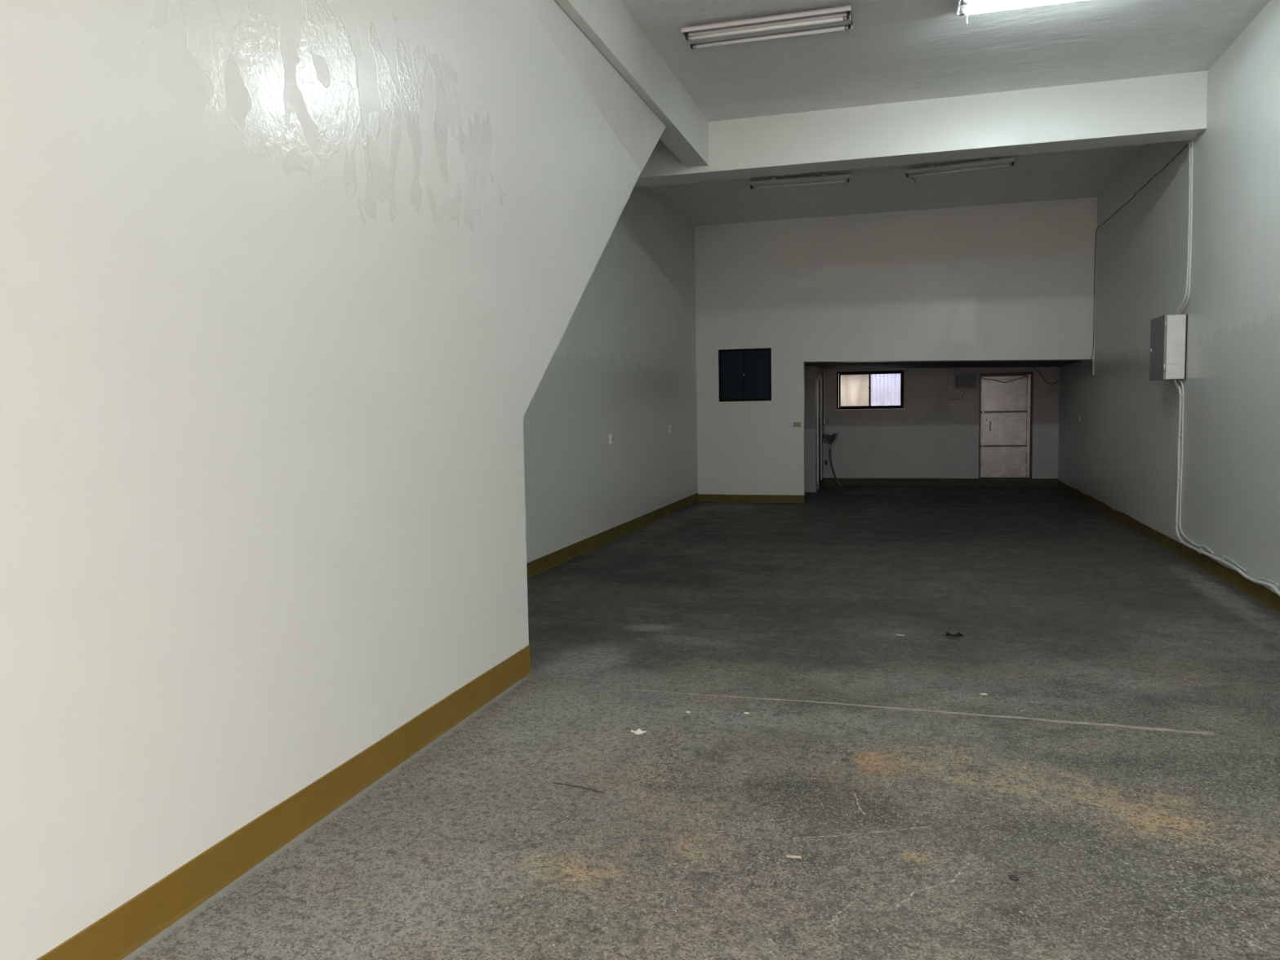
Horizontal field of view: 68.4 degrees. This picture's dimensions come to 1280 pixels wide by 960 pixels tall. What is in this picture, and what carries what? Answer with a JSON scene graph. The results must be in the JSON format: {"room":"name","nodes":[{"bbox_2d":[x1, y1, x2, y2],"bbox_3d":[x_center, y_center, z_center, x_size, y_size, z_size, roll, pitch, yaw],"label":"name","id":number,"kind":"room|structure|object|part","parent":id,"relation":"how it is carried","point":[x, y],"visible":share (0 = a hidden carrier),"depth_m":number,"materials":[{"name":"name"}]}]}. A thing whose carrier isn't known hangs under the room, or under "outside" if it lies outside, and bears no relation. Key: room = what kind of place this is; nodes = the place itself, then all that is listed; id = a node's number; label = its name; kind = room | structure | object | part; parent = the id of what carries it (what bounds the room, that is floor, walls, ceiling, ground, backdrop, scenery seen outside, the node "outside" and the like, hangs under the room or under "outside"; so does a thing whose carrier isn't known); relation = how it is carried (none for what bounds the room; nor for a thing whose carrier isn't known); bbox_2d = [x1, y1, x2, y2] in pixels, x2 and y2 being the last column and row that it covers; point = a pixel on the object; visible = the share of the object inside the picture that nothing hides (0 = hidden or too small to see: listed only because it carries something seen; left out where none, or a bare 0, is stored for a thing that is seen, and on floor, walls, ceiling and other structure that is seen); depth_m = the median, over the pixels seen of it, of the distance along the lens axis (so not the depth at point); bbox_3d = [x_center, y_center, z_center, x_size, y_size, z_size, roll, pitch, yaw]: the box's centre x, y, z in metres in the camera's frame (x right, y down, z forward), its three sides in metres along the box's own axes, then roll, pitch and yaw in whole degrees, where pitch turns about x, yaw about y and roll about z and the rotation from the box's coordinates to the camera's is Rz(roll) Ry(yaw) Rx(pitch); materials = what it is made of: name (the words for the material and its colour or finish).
{"room":"empty commercial unit","nodes":[
{"label":"empty commercial unit","id":0,"kind":"room"},
{"bbox_2d":[0,0,641,959],"bbox_3d":[-1.897,-0.770,3.843,1.286,4.222,11.030,0,4,16],"label":"wall","id":1,"kind":"structure","parent":0,"point":[289,289],"depth_m":3.33,"materials":[{"name":"paint"}]},
{"bbox_2d":[36,644,530,959],"bbox_3d":[-1.725,1.390,2.155,0.020,0.184,7.561,0,4,16],"label":"baseboard","id":2,"kind":"structure","parent":1,"relation":"attached to","point":[127,927],"depth_m":3.43,"materials":[{"name":"paint"}]},
{"bbox_2d":[524,0,666,171],"bbox_3d":[-0.981,-2.665,4.612,0.050,0.575,8.700,0,4,16],"label":"beam","id":3,"kind":"structure","parent":1,"relation":"attached to","point":[636,126],"depth_m":7.10,"materials":[{"name":"white paint"}]},
{"bbox_2d":[554,0,708,167],"bbox_3d":[-1.113,-3.169,4.218,0.243,0.484,12.551,0,4,16],"label":"beam","id":4,"kind":"structure","parent":1,"relation":"attached to","point":[607,24],"depth_m":7.81,"materials":[{"name":"paint"}]},
{"bbox_2d":[523,186,697,563],"bbox_3d":[-1.129,-1.515,9.173,0.200,4.884,21.780,0,4,16],"label":"wall","id":5,"kind":"structure","parent":0,"point":[623,366],"depth_m":11.93,"materials":[{"name":"paint"}]},
{"bbox_2d":[608,434,613,444],"bbox_3d":[-0.350,-0.499,11.472,0.031,0.120,0.072,0,4,16],"label":"wall socket","id":6,"kind":"object","parent":5,"relation":"attached to","point":[611,436],"visible":1,"depth_m":11.44,"materials":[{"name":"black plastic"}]},
{"bbox_2d":[526,493,697,578],"bbox_3d":[-0.460,0.701,11.165,0.021,0.163,10.507,0,4,16],"label":"baseboard","id":7,"kind":"structure","parent":5,"relation":"attached to","point":[538,566],"depth_m":11.12,"materials":[{"name":"paint"}]},
{"bbox_2d":[121,485,1279,959],"bbox_3d":[1.944,1.046,8.333,6.594,0.200,22.080,0,4,16],"label":"floor","id":8,"kind":"structure","parent":0,"point":[908,829],"depth_m":4.16,"materials":[{"name":"concrete"}]},
{"bbox_2d":[552,782,603,792],"bbox_3d":[-0.264,1.304,4.000,0.249,0.006,0.013,1,5,27],"label":"twig","id":9,"kind":"object","parent":8,"relation":"on","point":[553,782],"visible":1,"depth_m":4.00,"materials":[{"name":"brown wood"}]},
{"bbox_2d":[631,728,646,734],"bbox_3d":[-0.011,1.249,4.682,0.069,0.008,0.070,-4,5,-37],"label":"paper scrap","id":10,"kind":"object","parent":8,"relation":"on","point":[638,731],"visible":1,"depth_m":4.67,"materials":[{"name":"white paper"}]},
{"bbox_2d":[786,854,800,858],"bbox_3d":[0.547,1.340,3.350,0.052,0.006,0.012,0,4,9],"label":"chip","id":11,"kind":"object","parent":8,"relation":"on","point":[787,855],"visible":1,"depth_m":3.35,"materials":[{"name":"beige"}]},
{"bbox_2d":[541,681,1213,735],"bbox_3d":[1.085,1.202,5.051,3.497,0.015,0.050,0,5,18],"label":"floor crack","id":12,"kind":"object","parent":8,"relation":"on","point":[897,708],"depth_m":4.82,"materials":[{"name":"grey concrete"}]},
{"bbox_2d":[942,631,963,637],"bbox_3d":[2.145,1.060,6.456,0.081,0.033,0.126,-5,6,-43],"label":"dead leaf","id":13,"kind":"object","parent":8,"relation":"on","point":[958,634],"visible":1,"depth_m":6.45,"materials":[{"name":"black plant"}]},
{"bbox_2d":[1008,875,1018,880],"bbox_3d":[1.258,1.339,3.170,0.029,0.014,0.024,-1,4,2],"label":"pebble","id":14,"kind":"object","parent":8,"relation":"on","point":[1013,877],"visible":1,"depth_m":3.16,"materials":[{"name":"grey stone"}]},
{"bbox_2d":[804,365,822,492],"bbox_3d":[2.605,-1.033,18.489,1.813,2.400,1.540,0,4,16],"label":"wall pier","id":15,"kind":"object","parent":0,"point":[811,371],"visible":0.21,"depth_m":17.54,"materials":[{"name":"paint"}]},
{"bbox_2d":[817,373,822,488],"bbox_3d":[3.461,-0.937,18.166,0.032,2.170,0.780,0,4,16],"label":"door","id":16,"kind":"structure","parent":15,"relation":"attached to","point":[819,376],"depth_m":18.11,"materials":[{"name":"grey metal"}]},
{"bbox_2d":[822,443,826,473],"bbox_3d":[3.662,-0.431,18.722,0.081,0.610,0.020,0,4,16],"label":"pipe","id":17,"kind":"object","parent":15,"relation":"attached to","point":[823,443],"visible":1,"depth_m":18.70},
{"bbox_2d":[823,373,825,468],"bbox_3d":[3.696,-1.186,18.882,0.023,1.910,0.023,0,4,16],"label":"pipe","id":18,"kind":"object","parent":15,"relation":"attached to","point":[824,373],"visible":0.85,"depth_m":18.88,"materials":[{"name":"grey plastic"}]},
{"bbox_2d":[822,432,838,448],"bbox_3d":[3.754,-0.777,18.605,0.332,0.315,0.425,0,4,16],"label":"basin","id":19,"kind":"object","parent":15,"relation":"attached to","point":[828,438],"visible":0.99,"depth_m":18.45,"materials":[{"name":"ceramic"}]},
{"bbox_3d":[3.764,-0.825,18.599,0.309,0.180,0.425,0,4,16],"label":"bowl","id":20,"kind":"part","parent":19,"relation":"part of","materials":[{"name":"ceramic"}]},
{"bbox_2d":[828,448,843,487],"bbox_3d":[3.879,-0.240,18.617,0.280,0.757,0.048,0,4,16],"label":"hose","id":21,"kind":"object","parent":19,"relation":"hanging from","point":[829,450],"visible":1,"depth_m":18.62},
{"bbox_2d":[694,196,1097,502],"bbox_3d":[3.948,-1.938,15.227,6.194,4.670,0.140,0,4,16],"label":"wall","id":22,"kind":"structure","parent":0,"point":[1019,271],"depth_m":15.22,"materials":[{"name":"paint"}]},
{"bbox_2d":[716,346,773,403],"bbox_3d":[1.769,-1.764,15.843,0.951,0.932,0.090,0,4,16],"label":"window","id":23,"kind":"structure","parent":22,"relation":"in","point":[744,375],"depth_m":15.84,"materials":[{"name":"glass"}]},
{"bbox_3d":[1.577,-1.767,15.920,0.442,0.836,0.018,0,4,16],"label":"sash","id":24,"kind":"part","parent":23,"relation":"part of","materials":[{"name":"glass"}]},
{"bbox_3d":[1.577,-1.768,15.919,0.402,0.802,0.005,0,4,16],"label":"pane","id":25,"kind":"part","parent":23,"relation":"part of","materials":[{"name":"black glass"}]},
{"bbox_3d":[1.962,-1.764,15.784,0.412,0.802,0.005,0,4,16],"label":"pane","id":26,"kind":"part","parent":23,"relation":"part of","materials":[{"name":"black glass"}]},
{"bbox_3d":[1.962,-1.763,15.785,0.452,0.836,0.018,0,4,16],"label":"sash","id":27,"kind":"part","parent":23,"relation":"part of","materials":[{"name":"glass"}]},
{"bbox_2d":[793,422,800,426],"bbox_3d":[2.606,-0.918,15.626,0.124,0.076,0.015,0,4,16],"label":"wall switch","id":28,"kind":"object","parent":22,"relation":"attached to","point":[795,424],"visible":1,"depth_m":15.62,"materials":[{"name":"beige plastic"}]},
{"bbox_2d":[802,338,1094,362],"bbox_3d":[4.848,-2.060,15.111,4.401,0.400,0.426,0,4,16],"label":"beam","id":29,"kind":"structure","parent":22,"relation":"attached to","point":[919,349],"depth_m":14.89,"materials":[{"name":"paint"}]},
{"bbox_2d":[1092,358,1094,375],"bbox_3d":[6.889,-1.723,14.309,0.028,0.261,0.023,0,4,16],"label":"wire","id":30,"kind":"object","parent":22,"relation":"hanging from","point":[1093,362],"visible":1,"depth_m":14.30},
{"bbox_2d":[822,366,1059,478],"bbox_3d":[4.989,-1.136,18.668,6.294,2.500,0.140,0,4,16],"label":"wall","id":31,"kind":"structure","parent":0,"point":[914,441],"depth_m":18.44,"materials":[{"name":"paint"}]},
{"bbox_2d":[817,477,823,490],"bbox_3d":[3.539,0.084,18.465,0.026,0.166,1.240,0,4,16],"label":"baseboard","id":32,"kind":"structure","parent":31,"relation":"attached to","point":[821,482],"depth_m":18.43,"materials":[{"name":"paint"}]},
{"bbox_2d":[835,370,904,410],"bbox_3d":[4.574,-1.778,18.705,1.324,0.761,0.102,0,4,16],"label":"window","id":33,"kind":"structure","parent":31,"relation":"in","point":[855,387],"depth_m":18.78,"materials":[{"name":"glass"}]},
{"bbox_3d":[4.295,-1.789,18.806,0.632,0.685,0.020,0,4,16],"label":"sash","id":34,"kind":"part","parent":33,"relation":"part of","materials":[{"name":"glass"}]},
{"bbox_3d":[4.295,-1.789,18.806,0.580,0.645,0.005,0,4,16],"label":"pane","id":35,"kind":"part","parent":33,"relation":"part of","materials":[{"name":"white glass"}]},
{"bbox_3d":[4.571,-1.404,18.699,1.324,0.015,0.032,0,4,16],"label":"sill","id":36,"kind":"part","parent":33,"relation":"part of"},
{"bbox_3d":[4.853,-1.784,18.616,0.635,0.685,0.020,0,4,16],"label":"sash","id":37,"kind":"part","parent":33,"relation":"part of","materials":[{"name":"glass"}]},
{"bbox_2d":[917,374,947,405],"bbox_3d":[5.695,-1.753,18.342,0.565,0.585,0.020,0,4,16],"label":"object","id":38,"kind":"structure","parent":31,"relation":"attached to","point":[932,389],"depth_m":18.33,"materials":[{"name":"paint"}]},
{"bbox_2d":[823,477,1057,487],"bbox_3d":[5.809,0.048,18.441,4.381,0.165,0.044,0,4,16],"label":"baseboard","id":39,"kind":"structure","parent":31,"relation":"attached to","point":[1051,482],"depth_m":18.38,"materials":[{"name":"paint"}]},
{"bbox_2d":[952,371,978,390],"bbox_3d":[6.296,-1.912,18.208,0.462,0.347,0.160,0,4,16],"label":"ventilator","id":40,"kind":"object","parent":31,"relation":"attached to","point":[962,380],"visible":1,"depth_m":18.14,"materials":[{"name":"paint"}]},
{"bbox_3d":[6.300,-1.907,18.160,0.327,0.250,0.034,0,4,16],"label":"panel","id":41,"kind":"part","parent":40,"relation":"part of","materials":[{"name":"grey metal"}]},
{"bbox_2d":[978,371,1033,479],"bbox_3d":[7.017,-1.033,18.080,1.023,2.105,0.200,0,4,16],"label":"door","id":42,"kind":"structure","parent":31,"relation":"in","point":[1006,409],"depth_m":18.03,"materials":[{"name":"metal"}]},
{"bbox_3d":[6.974,-0.357,18.097,0.778,0.565,0.016,0,4,16],"label":"panel","id":43,"kind":"part","parent":42,"relation":"part of","materials":[{"name":"paint"}]},
{"bbox_3d":[6.964,-0.980,18.050,0.778,0.615,0.016,0,4,16],"label":"panel","id":44,"kind":"part","parent":42,"relation":"part of","materials":[{"name":"paint"}]},
{"bbox_3d":[6.953,-1.623,18.002,0.778,0.595,0.016,0,4,16],"label":"panel","id":45,"kind":"part","parent":42,"relation":"part of","materials":[{"name":"paint"}]},
{"bbox_2d":[979,376,1029,382],"bbox_3d":[6.931,-1.923,17.930,0.885,0.140,0.016,0,4,16],"label":"wire","id":46,"kind":"object","parent":42,"relation":"attached to","point":[980,376],"visible":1,"depth_m":17.93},
{"bbox_2d":[804,360,1081,368],"bbox_3d":[4.449,-2.108,16.960,6.194,0.188,3.483,0,4,16],"label":"ceiling","id":47,"kind":"structure","parent":0,"point":[1011,363],"depth_m":16.78,"materials":[{"name":"paint"}]},
{"bbox_2d":[1033,367,1058,384],"bbox_3d":[7.647,-1.968,17.734,0.452,0.341,0.027,0,4,16],"label":"wire","id":48,"kind":"object","parent":47,"relation":"hanging from","point":[1033,367],"visible":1,"depth_m":17.73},
{"bbox_2d":[620,0,1270,226],"bbox_3d":[1.366,-3.699,6.250,6.594,0.274,18.497,0,4,16],"label":"ceiling","id":49,"kind":"structure","parent":0,"point":[895,51],"depth_m":8.61,"materials":[{"name":"paint"}]},
{"bbox_2d":[680,5,853,49],"bbox_3d":[1.018,-3.618,7.533,1.332,0.117,0.352,0,4,16],"label":"ceiling light","id":50,"kind":"object","parent":49,"relation":"attached to","point":[840,18],"visible":1,"depth_m":7.48,"materials":[{"name":"metal"}]},
{"bbox_2d":[748,173,850,189],"bbox_3d":[2.124,-3.991,12.566,1.332,0.117,0.222,0,4,13],"label":"ceiling light","id":51,"kind":"object","parent":49,"relation":"attached to","point":[846,178],"visible":1,"depth_m":12.54,"materials":[{"name":"metal"}]},
{"bbox_2d":[903,156,1015,183],"bbox_3d":[4.057,-3.947,11.979,1.332,0.182,0.241,1,5,24],"label":"ceiling light","id":52,"kind":"object","parent":49,"relation":"attached to","point":[986,163],"visible":1,"depth_m":11.93,"materials":[{"name":"metal"}]},
{"bbox_2d":[956,0,1082,23],"bbox_3d":[3.049,-3.576,6.950,1.332,0.181,0.352,0,4,16],"label":"ceiling light","id":53,"kind":"object","parent":49,"relation":"attached to","point":[965,7],"visible":1,"depth_m":7.08,"materials":[{"name":"plastic"}]},
{"bbox_2d":[1057,0,1279,593],"bbox_3d":[5.014,-1.485,7.400,0.200,4.884,21.780,0,4,16],"label":"wall","id":54,"kind":"structure","parent":0,"point":[1122,452],"depth_m":8.90,"materials":[{"name":"paint"}]},
{"bbox_2d":[633,71,1208,187],"bbox_3d":[2.426,-3.624,9.925,6.194,0.550,0.410,0,4,16],"label":"beam","id":55,"kind":"structure","parent":54,"relation":"attached to","point":[1170,108],"depth_m":9.54,"materials":[{"name":"paint"}]},
{"bbox_2d":[1088,143,1187,371],"bbox_3d":[6.172,-2.524,11.880,0.067,2.126,4.963,0,4,16],"label":"wire","id":56,"kind":"object","parent":54,"relation":"attached to","point":[1187,144],"visible":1,"depth_m":14.17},
{"bbox_2d":[1149,314,1187,381],"bbox_3d":[5.495,-1.369,9.810,0.212,0.654,0.614,0,4,16],"label":"box","id":57,"kind":"object","parent":54,"relation":"attached to","point":[1168,333],"visible":1,"depth_m":9.55,"materials":[{"name":"metal"}]},
{"bbox_3d":[5.411,-1.370,9.837,0.022,0.654,0.590,0,4,16],"label":"door","id":58,"kind":"part","parent":57,"relation":"part of","materials":[{"name":"metal"}]},
{"bbox_2d":[1057,480,1279,613],"bbox_3d":[4.931,0.890,7.510,0.020,0.155,21.580,0,4,16],"label":"baseboard","id":59,"kind":"structure","parent":54,"relation":"attached to","point":[1260,593],"depth_m":9.37,"materials":[{"name":"paint"}]},
{"bbox_2d":[1173,141,1191,315],"bbox_3d":[5.473,-2.518,9.488,0.036,1.688,0.301,0,4,7],"label":"cable","id":60,"kind":"object","parent":54,"relation":"attached to","point":[1189,142],"visible":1,"depth_m":9.35,"materials":[{"name":"white plastic"}]},
{"bbox_2d":[1178,140,1193,314],"bbox_3d":[5.475,-2.516,9.428,0.029,1.682,0.263,0,4,9],"label":"cable","id":61,"kind":"object","parent":54,"relation":"attached to","point":[1192,141],"visible":1,"depth_m":9.31,"materials":[{"name":"white plastic"}]},
{"bbox_2d":[1177,378,1214,554],"bbox_3d":[5.372,-0.176,9.116,0.044,1.626,1.228,0,4,16],"label":"cable","id":62,"kind":"object","parent":54,"relation":"attached to","point":[1179,380],"visible":1,"depth_m":9.58,"materials":[{"name":"white plastic"}]},
{"bbox_2d":[1173,379,1279,595],"bbox_3d":[4.979,-0.043,7.804,0.066,1.679,4.114,0,4,16],"label":"cable","id":63,"kind":"object","parent":54,"relation":"attached to","point":[1241,572],"visible":1,"depth_m":9.62,"materials":[{"name":"white plastic"}]},
{"bbox_2d":[1220,555,1245,571],"bbox_3d":[5.084,0.704,8.088,0.022,0.050,0.643,0,4,16],"label":"cable","id":64,"kind":"object","parent":54,"relation":"attached to","point":[1221,556],"visible":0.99,"depth_m":8.04,"materials":[{"name":"white plastic"}]},
{"bbox_2d":[1260,577,1278,585],"bbox_3d":[4.844,0.779,7.250,0.017,0.030,0.351,0,4,16],"label":"cable","id":65,"kind":"object","parent":54,"relation":"attached to","point":[1271,581],"visible":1,"depth_m":7.22,"materials":[{"name":"white plastic"}]},
{"bbox_3d":[5.440,-1.768,19.036,1.600,0.030,0.030,0,4,16],"label":"rail","id":66,"kind":"object","parent":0,"visible":0},
{"bbox_2d":[871,373,900,405],"bbox_3d":[5.426,-1.869,18.986,1.600,2.100,0.038,0,4,16],"label":"curtain","id":67,"kind":"object","parent":66,"relation":"attached to","point":[885,388],"visible":0.1,"depth_m":19.11,"materials":[{"name":"white fabric"}]},
{"label":"outside","id":68,"kind":"structure","parent":0,"visible":0},
{"bbox_2d":[838,373,839,408],"bbox_3d":[5.666,-2.771,19.584,24.000,6.200,2.120,0,4,16],"label":"wall","id":69,"kind":"structure","parent":68,"point":[838,374],"depth_m":20.91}
]}

